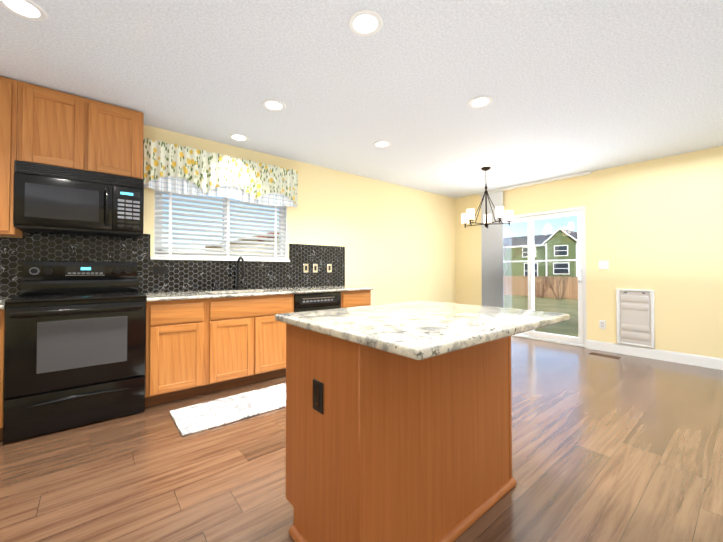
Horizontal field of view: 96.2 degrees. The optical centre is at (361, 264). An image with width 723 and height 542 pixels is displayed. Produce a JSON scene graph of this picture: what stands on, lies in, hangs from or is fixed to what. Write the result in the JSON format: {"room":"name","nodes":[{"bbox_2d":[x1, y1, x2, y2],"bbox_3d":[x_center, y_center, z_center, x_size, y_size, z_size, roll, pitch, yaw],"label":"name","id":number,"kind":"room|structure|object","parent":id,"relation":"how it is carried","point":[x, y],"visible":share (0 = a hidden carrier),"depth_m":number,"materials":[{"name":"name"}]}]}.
{"room":"kitchen","nodes":[
{"label":"kitchen","id":0,"kind":"room"},
{"bbox_2d":[11,125,455,304],"bbox_3d":[-1.335,-0.076,3.788,8.370,2.500,0.150,1,-1,-39],"label":"wall","id":1,"kind":"structure","parent":0,"point":[398,242],"depth_m":4.93,"materials":[{"name":"paint"}]},
{"bbox_2d":[0,76,143,237],"bbox_3d":[-2.477,-0.775,2.549,1.237,1.118,0.322,1,-1,-39],"label":"upper cabinet","id":2,"kind":"object","parent":1,"relation":"attached to","point":[42,125],"visible":0.94,"depth_m":2.49,"materials":[{"name":"brown wood"}]},
{"bbox_2d":[13,160,143,237],"bbox_3d":[-2.247,-0.494,2.639,0.758,0.468,0.442,1,-1,-39],"label":"over-the-range microwave","id":3,"kind":"object","parent":2,"relation":"attached to","point":[54,199],"visible":1,"depth_m":2.48,"materials":[{"name":"black"}]},
{"bbox_2d":[0,232,344,298],"bbox_3d":[-1.646,-0.005,3.426,3.650,0.564,0.010,1,-1,-39],"label":"tile backsplash","id":4,"kind":"structure","parent":1,"relation":"attached to","point":[188,275],"depth_m":3.20,"materials":[{"name":"black tile"}]},
{"bbox_2d":[153,267,167,273],"bbox_3d":[-1.956,0.056,3.159,0.120,0.072,0.006,1,-1,-39],"label":"outlet","id":5,"kind":"object","parent":4,"relation":"attached to","point":[160,270],"visible":1,"depth_m":3.15,"materials":[{"name":"black"}]},
{"bbox_2d":[303,264,307,272],"bbox_3d":[-0.715,0.045,4.180,0.072,0.116,0.008,1,-1,-39],"label":"light switch","id":6,"kind":"object","parent":4,"relation":"attached to","point":[305,268],"visible":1,"depth_m":4.17,"materials":[{"name":"white plastic"}]},
{"bbox_2d":[313,264,317,272],"bbox_3d":[-0.607,0.046,4.269,0.072,0.116,0.008,1,-1,-39],"label":"light switch","id":7,"kind":"object","parent":4,"relation":"attached to","point":[315,268],"visible":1,"depth_m":4.27,"materials":[{"name":"white plastic"}]},
{"bbox_2d":[327,264,331,271],"bbox_3d":[-0.436,0.048,4.410,0.072,0.116,0.008,1,-1,-39],"label":"light switch","id":8,"kind":"object","parent":4,"relation":"attached to","point":[329,267],"visible":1,"depth_m":4.41,"materials":[{"name":"white plastic"}]},
{"bbox_2d":[150,257,289,261],"bbox_3d":[-1.484,-0.054,3.600,1.460,0.023,0.120,1,-1,-39],"label":"window sill","id":9,"kind":"structure","parent":1,"relation":"attached to","point":[173,258],"depth_m":3.46,"materials":[{"name":"white paint"}]},
{"bbox_2d":[154,190,286,259],"bbox_3d":[-1.512,-0.496,3.640,1.400,0.865,0.134,1,-1,-39],"label":"window blinds","id":10,"kind":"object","parent":1,"relation":"in","point":[182,252],"depth_m":3.55,"materials":[{"name":"white plastic"}]},
{"bbox_2d":[143,138,297,206],"bbox_3d":[-1.433,-0.942,3.555,1.595,0.478,0.098,1,-1,-39],"label":"window valance","id":11,"kind":"object","parent":1,"relation":"attached to","point":[173,168],"visible":1,"depth_m":3.43,"materials":[{"name":"fabric"}]},
{"bbox_2d":[0,336,722,541],"bbox_3d":[0.906,1.181,1.048,8.370,0.100,7.200,1,-1,-39],"label":"floor","id":12,"kind":"structure","parent":0,"point":[626,448],"depth_m":1.82,"materials":[{"name":"laminate"}]},
{"bbox_2d":[0,309,4,439],"bbox_3d":[-2.672,0.719,2.161,0.472,0.860,0.616,1,-1,-39],"label":"base cabinet","id":13,"kind":"object","parent":12,"relation":"on","point":[2,327],"visible":0.15,"depth_m":2.08,"materials":[{"name":"brown wood"}]},
{"bbox_2d":[0,298,11,309],"bbox_3d":[-2.670,0.272,2.158,0.483,0.030,0.657,1,-1,-39],"label":"countertop","id":14,"kind":"structure","parent":13,"relation":"on","point":[2,305],"depth_m":2.15,"materials":[{"name":"stone"}]},
{"bbox_2d":[3,261,145,442],"bbox_3d":[-2.166,0.562,2.525,0.758,1.185,0.696,1,-1,-39],"label":"range","id":15,"kind":"object","parent":12,"relation":"on","point":[74,343],"visible":1,"depth_m":2.31,"materials":[{"name":"black metal"}]},
{"bbox_2d":[145,299,208,406],"bbox_3d":[-1.724,0.731,2.941,0.445,0.860,0.616,1,-1,-39],"label":"base cabinet","id":16,"kind":"object","parent":12,"relation":"on","point":[194,347],"depth_m":2.71,"materials":[{"name":"brown wood"}]},
{"bbox_2d":[143,257,373,301],"bbox_3d":[-0.974,0.203,3.556,2.378,0.582,0.657,1,-1,-39],"label":"countertop","id":17,"kind":"structure","parent":16,"relation":"on","point":[190,295],"depth_m":3.34,"materials":[{"name":"stone"}]},
{"bbox_2d":[214,257,245,290],"bbox_3d":[-1.378,0.094,3.476,0.342,0.368,0.215,1,-1,-39],"label":"faucet","id":18,"kind":"object","parent":17,"relation":"on","point":[237,287],"depth_m":3.55,"materials":[{"name":"black"}]},
{"bbox_2d":[170,383,285,435],"bbox_3d":[-0.851,1.149,2.749,1.280,0.016,0.480,1,-1,-39],"label":"floor mat","id":19,"kind":"object","parent":12,"relation":"on","point":[192,419],"visible":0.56,"depth_m":2.55,"materials":[{"name":"fabric"}]},
{"bbox_2d":[209,296,256,392],"bbox_3d":[-1.380,0.735,3.224,0.447,0.860,0.616,1,-1,-39],"label":"base cabinet","id":20,"kind":"object","parent":12,"relation":"on","point":[232,320],"depth_m":3.00,"materials":[{"name":"brown wood"}]},
{"bbox_2d":[257,294,293,381],"bbox_3d":[-1.066,0.739,3.482,0.446,0.860,0.616,1,-1,-39],"label":"base cabinet","id":21,"kind":"object","parent":12,"relation":"on","point":[271,333],"depth_m":3.24,"materials":[{"name":"brown wood"}]},
{"bbox_2d":[294,292,340,311],"bbox_3d":[-0.656,0.747,3.809,0.594,0.855,0.601,1,-1,-39],"label":"dishwasher","id":22,"kind":"object","parent":12,"relation":"on","point":[315,301],"visible":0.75,"depth_m":3.57,"materials":[{"name":"black"}]},
{"bbox_2d":[340,290,370,307],"bbox_3d":[-0.247,0.749,4.157,0.469,0.860,0.616,1,-1,-39],"label":"base cabinet","id":23,"kind":"object","parent":12,"relation":"on","point":[348,298],"depth_m":3.91,"materials":[{"name":"brown wood"}]},
{"bbox_2d":[275,300,569,541],"bbox_3d":[0.293,0.686,1.474,1.085,0.926,0.845,1,-1,-39],"label":"kitchen island","id":24,"kind":"object","parent":12,"relation":"on","point":[398,422],"visible":1,"depth_m":1.25,"materials":[{"name":"brown wood"}]},
{"bbox_2d":[589,352,620,358],"bbox_3d":[3.151,1.176,4.205,0.110,0.007,0.320,1,-1,-39],"label":"floor vent","id":25,"kind":"object","parent":12,"relation":"in","point":[610,356],"visible":1,"depth_m":4.19,"materials":[{"name":"brown metal"}]},
{"bbox_2d":[0,0,722,198],"bbox_3d":[0.906,-1.418,1.088,8.370,0.100,7.200,1,-1,-39],"label":"ceiling","id":26,"kind":"structure","parent":0,"point":[570,87],"depth_m":2.33,"materials":[{"name":"paint"}]},
{"bbox_2d":[0,0,47,20],"bbox_3d":[-1.787,-1.354,1.706,0.196,0.006,0.196,1,-1,-39],"label":"recessed light","id":27,"kind":"object","parent":26,"relation":"in","point":[28,9],"visible":1,"depth_m":1.72,"materials":[{"name":"white plastic"}]},
{"bbox_2d":[229,133,248,140],"bbox_3d":[-1.283,-1.328,3.391,0.196,0.006,0.196,1,-1,-39],"label":"recessed light","id":28,"kind":"object","parent":26,"relation":"in","point":[238,137],"visible":0.96,"depth_m":3.39,"materials":[{"name":"white plastic"}]},
{"bbox_2d":[262,99,285,110],"bbox_3d":[-0.736,-1.338,2.727,0.196,0.006,0.196,1,-1,-39],"label":"recessed light","id":29,"kind":"object","parent":26,"relation":"in","point":[273,105],"visible":1,"depth_m":2.72,"materials":[{"name":"white plastic"}]},
{"bbox_2d":[348,10,382,35],"bbox_3d":[0.022,-1.352,1.823,0.196,0.006,0.196,1,-1,-39],"label":"recessed light","id":30,"kind":"object","parent":26,"relation":"in","point":[368,23],"visible":1,"depth_m":1.81,"materials":[{"name":"white plastic"}]},
{"bbox_2d":[373,141,390,147],"bbox_3d":[0.227,-1.325,3.571,0.196,0.006,0.196,1,-1,-39],"label":"recessed light","id":31,"kind":"object","parent":26,"relation":"in","point":[381,144],"visible":0.98,"depth_m":3.57,"materials":[{"name":"white plastic"}]},
{"bbox_2d":[468,96,492,107],"bbox_3d":[0.978,-1.339,2.675,0.196,0.006,0.196,1,-1,-39],"label":"recessed light","id":32,"kind":"object","parent":26,"relation":"in","point":[479,101],"visible":1,"depth_m":2.66,"materials":[{"name":"white plastic"}]},
{"bbox_2d":[461,167,512,227],"bbox_3d":[1.674,-0.906,4.415,0.665,0.819,0.662,1,-1,-39],"label":"chandelier","id":33,"kind":"object","parent":26,"relation":"hanging from","point":[468,216],"visible":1,"depth_m":4.37,"materials":[{"name":"white glass"}]},
{"bbox_2d":[478,171,590,194],"bbox_3d":[2.678,-1.286,5.220,0.071,0.033,1.710,1,-1,-39],"label":"track","id":34,"kind":"object","parent":26,"relation":"attached to","point":[549,180],"visible":0.98,"depth_m":5.02,"materials":[{"name":"white plastic"}]},
{"bbox_2d":[481,191,503,307],"bbox_3d":[2.282,-0.040,5.665,0.012,2.444,0.400,1,-1,-39],"label":"blind panel","id":35,"kind":"object","parent":34,"relation":"hanging from","point":[492,262],"visible":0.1,"depth_m":5.66,"materials":[{"name":"grey fabric"}]},
{"bbox_2d":[455,146,722,358],"bbox_3d":[4.127,-0.079,3.622,0.150,2.500,7.050,1,-1,-39],"label":"wall","id":36,"kind":"structure","parent":0,"point":[656,225],"depth_m":4.09,"materials":[{"name":"paint"}]},
{"bbox_2d":[503,206,586,347],"bbox_3d":[2.741,0.181,5.263,0.158,2.030,1.570,1,-1,-39],"label":"sliding glass door","id":37,"kind":"structure","parent":36,"relation":"in","point":[580,340],"depth_m":4.94,"materials":[{"name":"white plastic"}]},
{"bbox_2d":[599,320,605,328],"bbox_3d":[3.316,0.824,4.463,0.009,0.116,0.072,1,-1,-39],"label":"outlet","id":38,"kind":"object","parent":36,"relation":"attached to","point":[602,324],"visible":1,"depth_m":4.46,"materials":[{"name":"white plastic"}]},
{"bbox_2d":[598,261,608,268],"bbox_3d":[3.327,0.004,4.459,0.014,0.116,0.116,1,-1,-39],"label":"light switch","id":39,"kind":"object","parent":36,"relation":"attached to","point":[603,264],"visible":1,"depth_m":4.46,"materials":[{"name":"white plastic"}]},
{"bbox_2d":[616,289,654,347],"bbox_3d":[3.532,0.682,4.190,0.026,0.725,0.380,1,-1,-39],"label":"pet door","id":40,"kind":"structure","parent":36,"relation":"in","point":[635,324],"depth_m":4.18,"materials":[{"name":"white plastic"}]},
{"bbox_2d":[587,339,722,369],"bbox_3d":[4.021,1.108,3.601,0.016,0.125,6.880,1,-1,-39],"label":"baseboard","id":41,"kind":"structure","parent":36,"relation":"attached to","point":[692,359],"depth_m":4.01,"materials":[{"name":"white paint"}]},
{"label":"outside","id":42,"kind":"structure","parent":0,"visible":0},
{"bbox_2d":[504,295,577,336],"bbox_3d":[10.528,2.168,34.287,120.000,0.805,100.000,1,-1,-39],"label":"ground","id":43,"kind":"structure","parent":42,"point":[572,326],"depth_m":13.31,"materials":[{"name":"green plant"}]},
{"bbox_2d":[203,230,278,254],"bbox_3d":[-2.981,-0.423,21.509,12.129,4.940,10.610,1,-1,-39],"label":"neighbouring house","id":44,"kind":"structure","parent":43,"relation":"on","point":[231,252],"depth_m":15.32,"materials":[{"name":"beige"}]},
{"bbox_2d":[503,242,522,274],"bbox_3d":[11.072,0.319,24.512,2.257,4.048,1.661,1,-1,-39],"label":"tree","id":45,"kind":"object","parent":43,"relation":"on","point":[506,255],"depth_m":24.39,"materials":[{"name":"brown plant"}]},
{"bbox_2d":[503,276,577,298],"bbox_3d":[11.910,1.703,26.363,0.110,1.590,54.000,1,-1,-39],"label":"fence","id":46,"kind":"object","parent":43,"relation":"on","point":[523,279],"depth_m":24.41,"materials":[{"name":"brown wood"}]},
{"bbox_2d":[503,228,577,276],"bbox_3d":[25.588,-0.538,37.663,9.310,6.870,22.800,1,-1,-39],"label":"house","id":47,"kind":"structure","parent":43,"relation":"on","point":[542,249],"depth_m":37.05,"materials":[{"name":"green"}]},
{"bbox_2d":[519,271,573,299],"bbox_3d":[13.428,1.372,20.669,4.528,1.974,12.834,1,-1,-39],"label":"bushes","id":48,"kind":"object","parent":43,"relation":"on","point":[545,282],"depth_m":20.67,"materials":[{"name":"brown plant"}]}
]}

